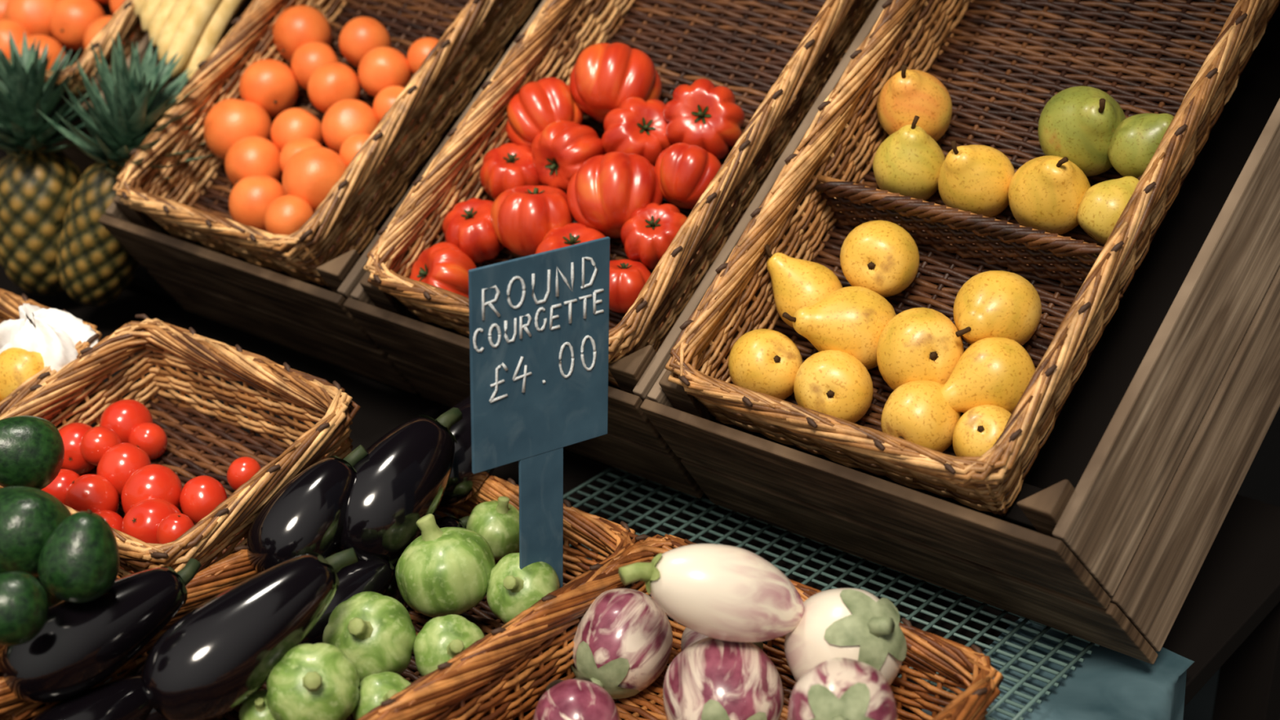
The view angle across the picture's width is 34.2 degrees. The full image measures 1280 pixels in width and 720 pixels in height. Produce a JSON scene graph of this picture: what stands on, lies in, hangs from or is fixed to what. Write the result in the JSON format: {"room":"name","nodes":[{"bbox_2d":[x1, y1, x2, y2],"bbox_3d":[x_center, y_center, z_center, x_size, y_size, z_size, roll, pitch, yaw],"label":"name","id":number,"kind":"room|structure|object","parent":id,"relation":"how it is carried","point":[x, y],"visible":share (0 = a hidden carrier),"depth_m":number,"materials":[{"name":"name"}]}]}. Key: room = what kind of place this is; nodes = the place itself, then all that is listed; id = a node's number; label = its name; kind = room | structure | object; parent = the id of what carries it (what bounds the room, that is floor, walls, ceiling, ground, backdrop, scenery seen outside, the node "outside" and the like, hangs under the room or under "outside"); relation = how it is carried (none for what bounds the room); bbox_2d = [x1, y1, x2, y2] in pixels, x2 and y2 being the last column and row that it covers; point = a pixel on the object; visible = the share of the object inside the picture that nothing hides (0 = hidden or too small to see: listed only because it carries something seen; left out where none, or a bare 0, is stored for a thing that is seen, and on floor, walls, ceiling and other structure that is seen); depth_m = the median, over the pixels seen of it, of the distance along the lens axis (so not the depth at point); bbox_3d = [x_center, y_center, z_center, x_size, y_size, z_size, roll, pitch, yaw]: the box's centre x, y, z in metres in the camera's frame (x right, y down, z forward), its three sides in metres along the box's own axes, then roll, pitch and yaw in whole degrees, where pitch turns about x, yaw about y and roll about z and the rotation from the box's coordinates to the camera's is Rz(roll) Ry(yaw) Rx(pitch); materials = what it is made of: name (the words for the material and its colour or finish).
{"room":"food shop","nodes":[
{"label":"food shop","id":0,"kind":"room"},
{"bbox_2d":[1182,667,1220,719],"bbox_3d":[-0.379,1.004,1.905,6.000,0.020,4.700,18,30,32],"label":"floor","id":1,"kind":"structure","parent":0,"point":[1201,707],"depth_m":3.02,"materials":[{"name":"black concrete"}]},
{"bbox_2d":[0,263,1279,719],"bbox_3d":[-0.494,0.426,2.390,1.990,0.618,1.550,18,30,32],"label":"market table","id":2,"kind":"object","parent":1,"relation":"on","point":[1228,620],"visible":0.14,"depth_m":2.29,"materials":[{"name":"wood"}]},
{"bbox_2d":[0,30,90,295],"bbox_3d":[-0.774,-0.244,2.635,0.193,0.339,0.201,4,25,7],"label":"pineapple","id":3,"kind":"object","parent":2,"relation":"on","point":[37,180],"visible":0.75,"depth_m":2.60,"materials":[{"name":"green plant"}]},
{"bbox_2d":[0,288,103,428],"bbox_3d":[-0.795,0.036,2.273,0.364,0.166,0.281,18,30,32],"label":"wicker basket","id":4,"kind":"object","parent":2,"relation":"on","point":[10,302],"visible":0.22,"depth_m":2.23,"materials":[{"name":"brown"}]},
{"bbox_2d":[0,346,44,400],"bbox_3d":[-0.656,0.017,2.227,0.076,0.072,0.074,-15,29,-31],"label":"mango","id":5,"kind":"object","parent":4,"relation":"in","point":[17,365],"visible":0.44,"depth_m":2.19,"materials":[{"name":"yellow food"}]},
{"bbox_2d":[0,303,98,371],"bbox_3d":[-0.651,-0.026,2.243,0.094,0.065,0.139,-20,32,-38],"label":"wrap","id":6,"kind":"object","parent":4,"relation":"in","point":[53,333],"visible":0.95,"depth_m":2.22,"materials":[{"name":"white"}]},
{"bbox_2d":[0,575,119,677],"bbox_3d":[-0.715,0.251,1.884,0.369,0.104,0.364,18,30,32],"label":"wicker basket","id":7,"kind":"object","parent":2,"relation":"on","point":[2,647],"visible":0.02,"depth_m":1.79,"materials":[{"name":"brown"}]},
{"bbox_2d":[0,415,64,489],"bbox_3d":[-0.583,0.089,1.956,0.082,0.074,0.072,-13,29,-28],"label":"avocado","id":8,"kind":"object","parent":7,"relation":"in","point":[32,448],"visible":0.95,"depth_m":1.93,"materials":[{"name":"green food"}]},
{"bbox_2d":[36,577,61,606],"bbox_3d":[-0.568,0.214,1.881,0.094,0.084,0.089,9,26,16],"label":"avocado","id":9,"kind":"object","parent":7,"relation":"in","point":[51,599],"visible":0.05,"depth_m":1.86,"materials":[{"name":"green food"}]},
{"bbox_2d":[0,485,71,578],"bbox_3d":[-0.540,0.149,1.821,0.086,0.081,0.094,-8,26,-18],"label":"avocado","id":10,"kind":"object","parent":9,"relation":"on","point":[28,516],"visible":0.61,"depth_m":1.78,"materials":[{"name":"green food"}]},
{"bbox_2d":[0,148,173,297],"bbox_3d":[-0.055,-0.313,2.617,1.860,0.511,0.717,18,30,32],"label":"display stand","id":11,"kind":"object","parent":2,"relation":"on","point":[141,277],"visible":0.02,"depth_m":2.71,"materials":[{"name":"brown wood"}]},
{"bbox_2d":[0,0,253,172],"bbox_3d":[-0.628,-0.599,2.917,0.390,0.576,0.711,18,30,32],"label":"wooden crate","id":12,"kind":"object","parent":11,"relation":"on","point":[82,162],"visible":0.06,"depth_m":2.71,"materials":[{"name":"brown wood"}]},
{"bbox_2d":[7,0,147,102],"bbox_3d":[-0.689,-0.604,2.822,0.354,0.432,0.551,18,30,32],"label":"wicker basket","id":13,"kind":"object","parent":12,"relation":"in","point":[124,20],"visible":0.21,"depth_m":2.63,"materials":[{"name":"brown"}]},
{"bbox_2d":[4,0,58,39],"bbox_3d":[-0.811,-0.461,2.793,0.083,0.084,0.083,-10,27,-22],"label":"orange","id":14,"kind":"object","parent":13,"relation":"in","point":[33,15],"visible":0.62,"depth_m":2.76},
{"bbox_2d":[48,0,105,50],"bbox_3d":[-0.748,-0.448,2.760,0.074,0.073,0.069,10,26,18],"label":"orange","id":15,"kind":"object","parent":13,"relation":"in","point":[68,20],"visible":0.85,"depth_m":2.73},
{"bbox_2d":[98,0,546,394],"bbox_3d":[-0.240,-0.405,2.609,0.396,0.656,0.826,18,30,32],"label":"wooden crate","id":16,"kind":"object","parent":11,"relation":"on","point":[308,317],"visible":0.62,"depth_m":2.44,"materials":[{"name":"brown wood"}]},
{"bbox_2d":[112,0,540,286],"bbox_3d":[-0.285,-0.462,2.546,0.327,0.558,0.732,18,30,32],"label":"wicker basket","id":17,"kind":"object","parent":16,"relation":"in","point":[361,193],"visible":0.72,"depth_m":2.45,"materials":[{"name":"brown"}]},
{"bbox_2d":[203,98,271,159],"bbox_3d":[-0.488,-0.279,2.526,0.082,0.079,0.081,-18,31,-35],"label":"orange","id":18,"kind":"object","parent":17,"relation":"in","point":[228,121],"visible":0.72,"depth_m":2.49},
{"bbox_2d":[224,136,283,185],"bbox_3d":[-0.460,-0.232,2.482,0.069,0.070,0.070,-21,33,-39],"label":"orange","id":19,"kind":"object","parent":17,"relation":"in","point":[249,156],"visible":0.62,"depth_m":2.46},
{"bbox_2d":[228,175,284,231],"bbox_3d":[-0.448,-0.183,2.441,0.070,0.066,0.070,-13,28,-28],"label":"orange","id":20,"kind":"object","parent":17,"relation":"in","point":[250,198],"visible":0.69,"depth_m":2.41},
{"bbox_2d":[239,58,298,117],"bbox_3d":[-0.457,-0.335,2.558,0.072,0.071,0.068,-11,27,-24],"label":"orange","id":21,"kind":"object","parent":17,"relation":"in","point":[271,84],"visible":0.93,"depth_m":2.53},
{"bbox_2d":[263,195,314,235],"bbox_3d":[-0.401,-0.160,2.381,0.057,0.058,0.055,-18,31,-36],"label":"orange","id":22,"kind":"object","parent":17,"relation":"in","point":[286,214],"visible":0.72,"depth_m":2.36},
{"bbox_2d":[270,107,324,151],"bbox_3d":[-0.412,-0.271,2.498,0.064,0.063,0.064,-14,29,-30],"label":"orange","id":23,"kind":"object","parent":17,"relation":"in","point":[292,123],"visible":0.56,"depth_m":2.47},
{"bbox_2d":[272,4,331,62],"bbox_3d":[-0.421,-0.405,2.594,0.073,0.074,0.074,-15,29,-31],"label":"orange","id":24,"kind":"object","parent":17,"relation":"in","point":[298,25],"visible":0.82,"depth_m":2.57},
{"bbox_2d":[290,41,338,90],"bbox_3d":[-0.399,-0.361,2.557,0.061,0.062,0.062,-11,27,-24],"label":"orange","id":25,"kind":"object","parent":17,"relation":"in","point":[308,56],"visible":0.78,"depth_m":2.53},
{"bbox_2d":[282,146,347,212],"bbox_3d":[-0.375,-0.207,2.411,0.079,0.080,0.075,-12,28,-27],"label":"orange","id":26,"kind":"object","parent":17,"relation":"in","point":[310,174],"visible":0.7,"depth_m":2.38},
{"bbox_2d":[307,62,360,113],"bbox_3d":[-0.370,-0.329,2.518,0.064,0.064,0.060,-14,29,-29],"label":"orange","id":27,"kind":"object","parent":17,"relation":"in","point":[330,83],"visible":0.89,"depth_m":2.49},
{"bbox_2d":[321,98,378,155],"bbox_3d":[-0.343,-0.275,2.466,0.069,0.070,0.069,-12,28,-27],"label":"orange","id":28,"kind":"object","parent":17,"relation":"in","point":[347,117],"visible":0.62,"depth_m":2.44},
{"bbox_2d":[338,16,391,67],"bbox_3d":[-0.338,-0.390,2.553,0.063,0.064,0.063,-16,30,-32],"label":"orange","id":29,"kind":"object","parent":17,"relation":"in","point":[360,35],"visible":0.87,"depth_m":2.53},
{"bbox_2d":[357,46,411,97],"bbox_3d":[-0.308,-0.346,2.507,0.064,0.064,0.060,0,25,-3],"label":"orange","id":30,"kind":"object","parent":17,"relation":"in","point":[380,68],"visible":0.91,"depth_m":2.48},
{"bbox_2d":[343,0,887,497],"bbox_3d":[0.085,-0.298,2.392,0.398,0.656,0.826,18,30,32],"label":"wooden crate","id":31,"kind":"object","parent":11,"relation":"on","point":[434,358],"visible":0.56,"depth_m":2.22,"materials":[{"name":"brown wood"}]},
{"bbox_2d":[363,0,879,386],"bbox_3d":[0.052,-0.351,2.320,0.360,0.558,0.732,18,30,32],"label":"wicker basket","id":32,"kind":"object","parent":31,"relation":"in","point":[669,287],"visible":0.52,"depth_m":2.29,"materials":[{"name":"brown"}]},
{"bbox_2d":[408,241,476,297],"bbox_3d":[-0.216,-0.087,2.275,0.074,0.080,0.085,-11,27,-24],"label":"tomato","id":33,"kind":"object","parent":32,"relation":"in","point":[444,265],"visible":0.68,"depth_m":2.25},
{"bbox_2d":[442,197,504,262],"bbox_3d":[-0.181,-0.142,2.302,0.074,0.067,0.075,16,29,29],"label":"tomato","id":34,"kind":"object","parent":32,"relation":"in","point":[468,226],"visible":0.88,"depth_m":2.28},
{"bbox_2d":[479,142,541,199],"bbox_3d":[-0.144,-0.207,2.335,0.070,0.065,0.073,-14,29,-29],"label":"tomato","id":35,"kind":"object","parent":32,"relation":"in","point":[508,166],"visible":0.74,"depth_m":2.31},
{"bbox_2d":[490,185,573,256],"bbox_3d":[-0.118,-0.153,2.276,0.091,0.076,0.095,-13,28,-28],"label":"tomato","id":36,"kind":"object","parent":32,"relation":"in","point":[521,216],"visible":0.78,"depth_m":2.24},
{"bbox_2d":[505,77,583,148],"bbox_3d":[-0.108,-0.275,2.360,0.090,0.094,0.085,-8,26,-19],"label":"tomato","id":37,"kind":"object","parent":32,"relation":"in","point":[541,103],"visible":0.73,"depth_m":2.33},
{"bbox_2d":[531,120,605,193],"bbox_3d":[-0.077,-0.223,2.313,0.092,0.086,0.071,21,32,37],"label":"tomato","id":38,"kind":"object","parent":32,"relation":"in","point":[558,151],"visible":0.77,"depth_m":2.28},
{"bbox_2d":[535,222,610,253],"bbox_3d":[-0.070,-0.106,2.227,0.082,0.070,0.082,-11,27,-24],"label":"tomato","id":39,"kind":"object","parent":32,"relation":"in","point":[572,233],"visible":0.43,"depth_m":2.21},
{"bbox_2d":[566,151,663,238],"bbox_3d":[-0.027,-0.179,2.249,0.103,0.100,0.099,11,27,21],"label":"tomato","id":40,"kind":"object","parent":32,"relation":"in","point":[606,190],"visible":0.84,"depth_m":2.21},
{"bbox_2d":[569,42,662,123],"bbox_3d":[-0.030,-0.312,2.345,0.102,0.096,0.097,12,27,22],"label":"tomato","id":41,"kind":"object","parent":32,"relation":"in","point":[602,76],"visible":0.84,"depth_m":2.31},
{"bbox_2d":[608,259,651,313],"bbox_3d":[-0.018,-0.077,2.193,0.066,0.052,0.064,17,29,30],"label":"tomato","id":42,"kind":"object","parent":32,"relation":"in","point":[628,277],"visible":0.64,"depth_m":2.17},
{"bbox_2d":[601,97,671,166],"bbox_3d":[-0.001,-0.248,2.295,0.086,0.081,0.079,-17,30,-34],"label":"tomato","id":43,"kind":"object","parent":32,"relation":"in","point":[638,126],"visible":0.83,"depth_m":2.27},
{"bbox_2d":[620,202,687,270],"bbox_3d":[0.018,-0.131,2.211,0.074,0.068,0.072,-6,26,-16],"label":"tomato","id":44,"kind":"object","parent":32,"relation":"in","point":[650,231],"visible":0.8,"depth_m":2.19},
{"bbox_2d":[654,142,721,208],"bbox_3d":[0.053,-0.198,2.242,0.077,0.076,0.074,23,32,38],"label":"tomato","id":45,"kind":"object","parent":32,"relation":"in","point":[683,171],"visible":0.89,"depth_m":2.21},
{"bbox_2d":[662,78,745,159],"bbox_3d":[0.070,-0.263,2.274,0.090,0.089,0.081,8,26,14],"label":"tomato","id":46,"kind":"object","parent":32,"relation":"in","point":[708,117],"visible":0.91,"depth_m":2.25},
{"bbox_2d":[640,0,1279,664],"bbox_3d":[0.453,-0.176,2.145,0.509,0.656,0.826,18,30,32],"label":"wooden crate","id":47,"kind":"object","parent":11,"relation":"on","point":[1105,538],"visible":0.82,"depth_m":1.97,"materials":[{"name":"brown wood"}]},
{"bbox_2d":[664,0,1279,516],"bbox_3d":[0.381,-0.242,2.100,0.377,0.558,0.732,18,30,32],"label":"wicker basket","id":48,"kind":"object","parent":47,"relation":"in","point":[1097,277],"visible":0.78,"depth_m":2.10,"materials":[{"name":"brown"}]},
{"bbox_2d":[728,328,802,399],"bbox_3d":[0.123,0.006,2.061,0.078,0.075,0.076,10,26,18],"label":"pear","id":49,"kind":"object","parent":48,"relation":"in","point":[764,361],"visible":0.9,"depth_m":2.03,"materials":[{"name":"yellow food"}]},
{"bbox_2d":[764,244,842,328],"bbox_3d":[0.171,-0.070,2.093,0.071,0.086,0.072,-12,28,-26],"label":"pear","id":50,"kind":"object","parent":48,"relation":"in","point":[797,283],"visible":0.68,"depth_m":2.07,"materials":[{"name":"yellow food"}]},
{"bbox_2d":[793,349,873,423],"bbox_3d":[0.186,0.027,2.020,0.076,0.076,0.089,-8,26,-19],"label":"pear","id":51,"kind":"object","parent":48,"relation":"in","point":[834,383],"visible":0.92,"depth_m":1.99,"materials":[{"name":"yellow food"}]},
{"bbox_2d":[782,286,895,369],"bbox_3d":[0.203,-0.027,2.038,0.082,0.084,0.111,22,32,38],"label":"pear","id":52,"kind":"object","parent":48,"relation":"in","point":[851,320],"visible":0.67,"depth_m":2.02,"materials":[{"name":"yellow food"}]},
{"bbox_2d":[840,220,919,297],"bbox_3d":[0.238,-0.104,2.090,0.080,0.077,0.096,-6,26,-16],"label":"pear","id":53,"kind":"object","parent":48,"relation":"in","point":[882,257],"visible":0.97,"depth_m":2.06,"materials":[{"name":"yellow food"}]},
{"bbox_2d":[872,115,945,200],"bbox_3d":[0.278,-0.210,2.139,0.074,0.097,0.076,-14,29,-29],"label":"pear","id":54,"kind":"object","parent":48,"relation":"in","point":[908,162],"visible":0.94,"depth_m":2.11,"materials":[{"name":"yellow food"}]},
{"bbox_2d":[876,64,951,141],"bbox_3d":[0.289,-0.271,2.179,0.079,0.096,0.079,-8,26,-19],"label":"pear","id":55,"kind":"object","parent":48,"relation":"in","point":[908,93],"visible":0.81,"depth_m":2.15,"materials":[{"name":"orange food"}]},
{"bbox_2d":[876,307,964,390],"bbox_3d":[0.272,-0.009,2.006,0.085,0.088,0.102,9,26,17],"label":"pear","id":56,"kind":"object","parent":48,"relation":"in","point":[917,344],"visible":0.87,"depth_m":1.97,"materials":[{"name":"yellow food"}]},
{"bbox_2d":[880,380,960,453],"bbox_3d":[0.267,0.053,1.969,0.074,0.075,0.090,5,25,9],"label":"pear","id":57,"kind":"object","parent":48,"relation":"in","point":[917,412],"visible":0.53,"depth_m":1.94,"materials":[{"name":"yellow food"}]},
{"bbox_2d":[937,140,1014,217],"bbox_3d":[0.341,-0.185,2.100,0.078,0.090,0.078,11,26,20],"label":"pear","id":58,"kind":"object","parent":48,"relation":"in","point":[976,179],"visible":0.92,"depth_m":2.07,"materials":[{"name":"yellow food"}]},
{"bbox_2d":[952,404,1011,456],"bbox_3d":[0.323,0.076,1.932,0.068,0.073,0.063,-14,29,-29],"label":"pear","id":59,"kind":"object","parent":48,"relation":"in","point":[977,430],"visible":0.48,"depth_m":1.91,"materials":[{"name":"yellow food"}]},
{"bbox_2d":[940,337,1035,413],"bbox_3d":[0.328,0.021,1.952,0.077,0.077,0.102,17,29,30],"label":"pear","id":60,"kind":"object","parent":48,"relation":"in","point":[997,371],"visible":0.83,"depth_m":1.93,"materials":[{"name":"yellow food"}]},
{"bbox_2d":[953,270,1041,346],"bbox_3d":[0.343,-0.043,1.993,0.084,0.082,0.100,3,25,5],"label":"pear","id":61,"kind":"object","parent":48,"relation":"in","point":[993,303],"visible":0.92,"depth_m":1.97,"materials":[{"name":"yellow food"}]},
{"bbox_2d":[1008,155,1090,235],"bbox_3d":[0.406,-0.169,2.055,0.080,0.096,0.083,-10,27,-23],"label":"pear","id":62,"kind":"object","parent":48,"relation":"in","point":[1046,193],"visible":0.94,"depth_m":2.02,"materials":[{"name":"yellow food"}]},
{"bbox_2d":[1037,85,1126,176],"bbox_3d":[0.444,-0.232,2.086,0.093,0.098,0.091,23,33,39],"label":"pear","id":63,"kind":"object","parent":48,"relation":"in","point":[1079,124],"visible":0.91,"depth_m":2.05,"materials":[{"name":"green food"}]},
{"bbox_2d":[1075,174,1142,244],"bbox_3d":[0.458,-0.146,2.025,0.063,0.070,0.063,10,26,18],"label":"pear","id":64,"kind":"object","parent":48,"relation":"in","point":[1100,208],"visible":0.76,"depth_m":2.00,"materials":[{"name":"yellow food"}]},
{"bbox_2d":[1106,113,1173,178],"bbox_3d":[0.495,-0.214,2.046,0.066,0.075,0.068,-11,27,-24],"label":"pear","id":65,"kind":"object","parent":48,"relation":"in","point":[1135,141],"visible":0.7,"depth_m":2.02,"materials":[{"name":"green food"}]},
{"bbox_2d":[36,31,215,306],"bbox_3d":[-0.619,-0.226,2.547,0.216,0.350,0.214,1,25,-1],"label":"pineapple","id":66,"kind":"object","parent":2,"relation":"on","point":[94,268],"visible":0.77,"depth_m":2.52,"materials":[{"name":"green plant"}]},
{"bbox_2d":[133,0,244,88],"bbox_3d":[-0.556,-0.474,2.647,0.158,0.198,0.258,15,28,28],"label":"banana bunch","id":67,"kind":"object","parent":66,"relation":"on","point":[193,28],"visible":0.89,"depth_m":2.58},
{"bbox_2d":[0,314,360,577],"bbox_3d":[-0.491,0.107,2.110,0.344,0.166,0.282,18,30,32],"label":"wicker basket","id":68,"kind":"object","parent":2,"relation":"on","point":[228,525],"visible":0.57,"depth_m":2.18,"materials":[{"name":"brown"}]},
{"bbox_2d":[58,422,96,475],"bbox_3d":[-0.592,0.093,2.188,0.055,0.055,0.056,-20,32,-38],"label":"tomato","id":69,"kind":"object","parent":68,"relation":"in","point":[72,433],"visible":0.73,"depth_m":2.17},
{"bbox_2d":[64,474,119,512],"bbox_3d":[-0.555,0.143,2.104,0.053,0.056,0.051,-3,25,-9],"label":"tomato","id":70,"kind":"object","parent":68,"relation":"in","point":[94,492],"visible":0.82,"depth_m":2.08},
{"bbox_2d":[80,426,122,466],"bbox_3d":[-0.560,0.090,2.160,0.043,0.044,0.043,-11,28,-25],"label":"tomato","id":71,"kind":"object","parent":68,"relation":"in","point":[97,440],"visible":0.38,"depth_m":2.14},
{"bbox_2d":[96,442,151,498],"bbox_3d":[-0.530,0.114,2.136,0.055,0.057,0.054,-22,33,-40],"label":"tomato","id":72,"kind":"object","parent":68,"relation":"in","point":[119,461],"visible":0.73,"depth_m":2.12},
{"bbox_2d":[99,399,153,443],"bbox_3d":[-0.546,0.069,2.211,0.057,0.055,0.054,-14,29,-30],"label":"tomato","id":73,"kind":"object","parent":68,"relation":"in","point":[121,416],"visible":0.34,"depth_m":2.19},
{"bbox_2d":[128,422,167,460],"bbox_3d":[-0.519,0.086,2.193,0.041,0.042,0.041,-7,26,-16],"label":"tomato","id":74,"kind":"object","parent":68,"relation":"in","point":[151,438],"visible":0.91,"depth_m":2.18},
{"bbox_2d":[121,497,181,543],"bbox_3d":[-0.483,0.167,2.060,0.060,0.062,0.063,12,27,22],"label":"tomato","id":75,"kind":"object","parent":68,"relation":"in","point":[141,521],"visible":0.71,"depth_m":2.03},
{"bbox_2d":[120,463,182,514],"bbox_3d":[-0.493,0.137,2.102,0.062,0.064,0.059,-17,31,-34],"label":"tomato","id":76,"kind":"object","parent":68,"relation":"in","point":[150,481],"visible":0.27,"depth_m":2.08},
{"bbox_2d":[179,475,227,524],"bbox_3d":[-0.439,0.142,2.094,0.047,0.050,0.051,-13,28,-28],"label":"tomato","id":77,"kind":"object","parent":68,"relation":"in","point":[200,495],"visible":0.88,"depth_m":2.08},
{"bbox_2d":[0,475,644,719],"bbox_3d":[-0.290,0.278,1.904,0.310,0.104,0.624,18,30,32],"label":"wicker basket","id":78,"kind":"object","parent":2,"relation":"on","point":[606,537],"visible":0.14,"depth_m":2.01,"materials":[{"name":"brown"}]},
{"bbox_2d":[31,672,153,719],"bbox_3d":[-0.476,0.323,1.816,0.159,0.075,0.068,-19,32,-37],"label":"aubergine","id":79,"kind":"object","parent":78,"relation":"in","point":[123,698],"visible":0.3,"depth_m":1.80,"materials":[{"name":"black"}]},
{"bbox_2d":[0,558,200,702],"bbox_3d":[-0.469,0.239,1.828,0.192,0.089,0.083,-20,32,-37],"label":"aubergine","id":80,"kind":"object","parent":79,"relation":"on","point":[79,646],"visible":0.94,"depth_m":1.78,"materials":[{"name":"black"}]},
{"bbox_2d":[0,571,48,645],"bbox_3d":[-0.524,0.207,1.717,0.063,0.062,0.071,23,33,39],"label":"avocado","id":81,"kind":"object","parent":80,"relation":"on","point":[24,602],"visible":1,"depth_m":1.70,"materials":[{"name":"green food"}]},
{"bbox_2d":[37,509,119,603],"bbox_3d":[-0.481,0.169,1.779,0.069,0.079,0.069,-14,29,-30],"label":"avocado","id":82,"kind":"object","parent":80,"relation":"on","point":[78,562],"visible":1,"depth_m":1.76,"materials":[{"name":"green food"}]},
{"bbox_2d":[141,547,357,719],"bbox_3d":[-0.339,0.240,1.821,0.209,0.116,0.094,-20,32,-38],"label":"aubergine","id":83,"kind":"object","parent":78,"relation":"in","point":[214,658],"visible":0.99,"depth_m":1.77,"materials":[{"name":"black"}]},
{"bbox_2d":[246,444,368,573],"bbox_3d":[-0.316,0.153,2.005,0.138,0.113,0.083,-18,31,-36],"label":"aubergine","id":84,"kind":"object","parent":78,"relation":"in","point":[308,513],"visible":0.75,"depth_m":1.97,"materials":[{"name":"black"}]},
{"bbox_2d":[266,643,359,719],"bbox_3d":[-0.284,0.287,1.806,0.080,0.078,0.078,-2,25,-7],"label":"round courgette","id":85,"kind":"object","parent":78,"relation":"in","point":[317,681],"visible":1,"depth_m":1.78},
{"bbox_2d":[300,555,400,644],"bbox_3d":[-0.293,0.236,2.007,0.154,0.085,0.070,-21,33,-39],"label":"aubergine","id":86,"kind":"object","parent":78,"relation":"in","point":[376,575],"visible":0.41,"depth_m":1.99,"materials":[{"name":"black"}]},
{"bbox_2d":[322,591,416,683],"bbox_3d":[-0.247,0.255,1.899,0.082,0.084,0.082,10,26,19],"label":"round courgette","id":87,"kind":"object","parent":78,"relation":"in","point":[375,631],"visible":0.81,"depth_m":1.87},
{"bbox_2d":[351,671,411,719],"bbox_3d":[-0.225,0.303,1.830,0.058,0.057,0.057,-9,27,-20],"label":"round courgette","id":88,"kind":"object","parent":78,"relation":"in","point":[374,689],"visible":0.49,"depth_m":1.81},
{"bbox_2d":[383,515,469,608],"bbox_3d":[-0.224,0.206,2.086,0.146,0.082,0.063,-18,31,-36],"label":"aubergine","id":89,"kind":"object","parent":78,"relation":"in","point":[393,591],"visible":0.21,"depth_m":2.08,"materials":[{"name":"black"}]},
{"bbox_2d":[334,407,462,560],"bbox_3d":[-0.235,0.131,2.051,0.174,0.128,0.100,-18,31,-36],"label":"aubergine","id":90,"kind":"object","parent":89,"relation":"on","point":[403,477],"visible":0.82,"depth_m":2.01,"materials":[{"name":"black"}]},
{"bbox_2d":[395,513,495,617],"bbox_3d":[-0.187,0.196,1.995,0.095,0.102,0.092,-14,29,-30],"label":"round courgette","id":91,"kind":"object","parent":78,"relation":"in","point":[443,571],"visible":0.98,"depth_m":1.97,"materials":[{"name":"food"}]},
{"bbox_2d":[413,614,484,676],"bbox_3d":[-0.173,0.267,1.898,0.066,0.068,0.069,23,32,38],"label":"round courgette","id":92,"kind":"object","parent":78,"relation":"in","point":[441,638],"visible":0.65,"depth_m":1.88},
{"bbox_2d":[437,395,494,507],"bbox_3d":[-0.178,0.089,2.149,0.144,0.109,0.086,-19,32,-37],"label":"aubergine","id":93,"kind":"object","parent":78,"relation":"in","point":[463,484],"visible":0.15,"depth_m":2.11,"materials":[{"name":"black"}]},
{"bbox_2d":[466,496,519,559],"bbox_3d":[-0.145,0.167,2.101,0.061,0.066,0.063,-14,29,-30],"label":"round courgette","id":94,"kind":"object","parent":78,"relation":"in","point":[497,522],"visible":0.79,"depth_m":2.08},
{"bbox_2d":[486,552,559,623],"bbox_3d":[-0.112,0.221,1.991,0.071,0.072,0.073,-15,29,-31],"label":"round courgette","id":95,"kind":"object","parent":78,"relation":"in","point":[512,590],"visible":0.76,"depth_m":1.97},
{"bbox_2d":[468,236,609,587],"bbox_3d":[-0.091,0.075,1.926,0.148,0.374,0.006,-16,30,-32],"label":"price sign","id":96,"kind":"object","parent":78,"relation":"in","point":[539,322],"visible":0.98,"depth_m":1.89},
{"bbox_2d":[363,533,1004,719],"bbox_3d":[0.017,0.345,1.748,0.396,0.114,0.519,18,30,32],"label":"wicker basket","id":97,"kind":"object","parent":2,"relation":"on","point":[457,682],"visible":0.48,"depth_m":1.85,"materials":[{"name":"brown"}]},
{"bbox_2d":[533,676,620,719],"bbox_3d":[-0.056,0.318,1.829,0.081,0.075,0.084,13,27,24],"label":"aubergine","id":98,"kind":"object","parent":97,"relation":"in","point":[577,698],"visible":1,"depth_m":1.80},
{"bbox_2d":[570,587,672,698],"bbox_3d":[-0.019,0.263,1.932,0.101,0.097,0.098,-9,27,-20],"label":"aubergine","id":99,"kind":"object","parent":97,"relation":"in","point":[623,642],"visible":0.88,"depth_m":1.90,"materials":[{"name":"food"}]},
{"bbox_2d":[662,636,783,719],"bbox_3d":[0.073,0.300,1.839,0.115,0.106,0.114,23,33,39],"label":"aubergine","id":100,"kind":"object","parent":97,"relation":"in","point":[711,678],"visible":0.97,"depth_m":1.80,"materials":[{"name":"food"}]},
{"bbox_2d":[618,543,804,642],"bbox_3d":[0.063,0.205,1.817,0.165,0.092,0.082,-2,25,-7],"label":"white aubergine","id":101,"kind":"object","parent":100,"relation":"on","point":[720,592],"visible":1,"depth_m":1.79,"materials":[{"name":"food"}]},
{"bbox_2d":[787,657,897,719],"bbox_3d":[0.168,0.298,1.738,0.098,0.093,0.099,-13,28,-28],"label":"aubergine","id":102,"kind":"object","parent":97,"relation":"in","point":[841,688],"visible":1,"depth_m":1.71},
{"bbox_2d":[784,587,906,685],"bbox_3d":[0.182,0.253,1.841,0.102,0.114,0.112,-12,28,-26],"label":"aubergine","id":103,"kind":"object","parent":97,"relation":"in","point":[850,623],"visible":0.8,"depth_m":1.80,"materials":[{"name":"food"}]},
{"bbox_2d":[563,466,1099,719],"bbox_3d":[0.154,0.222,2.076,0.582,0.006,0.182,18,30,32],"label":"mat","id":104,"kind":"object","parent":2,"relation":"on","point":[1044,658],"visible":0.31,"depth_m":2.08,"materials":[{"name":"teal"}]},
{"bbox_2d":[921,617,1194,719],"bbox_3d":[0.138,0.716,1.717,0.218,0.580,1.150,18,30,32],"label":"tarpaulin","id":105,"kind":"object","parent":2,"relation":"on","point":[1109,684],"visible":0.51,"depth_m":1.95,"materials":[{"name":"plastic"}]},
{"bbox_2d":[1237,406,1279,506],"bbox_3d":[1.018,-0.937,3.039,6.000,2.600,0.100,18,30,32],"label":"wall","id":106,"kind":"structure","parent":0,"point":[1261,482],"depth_m":3.46,"materials":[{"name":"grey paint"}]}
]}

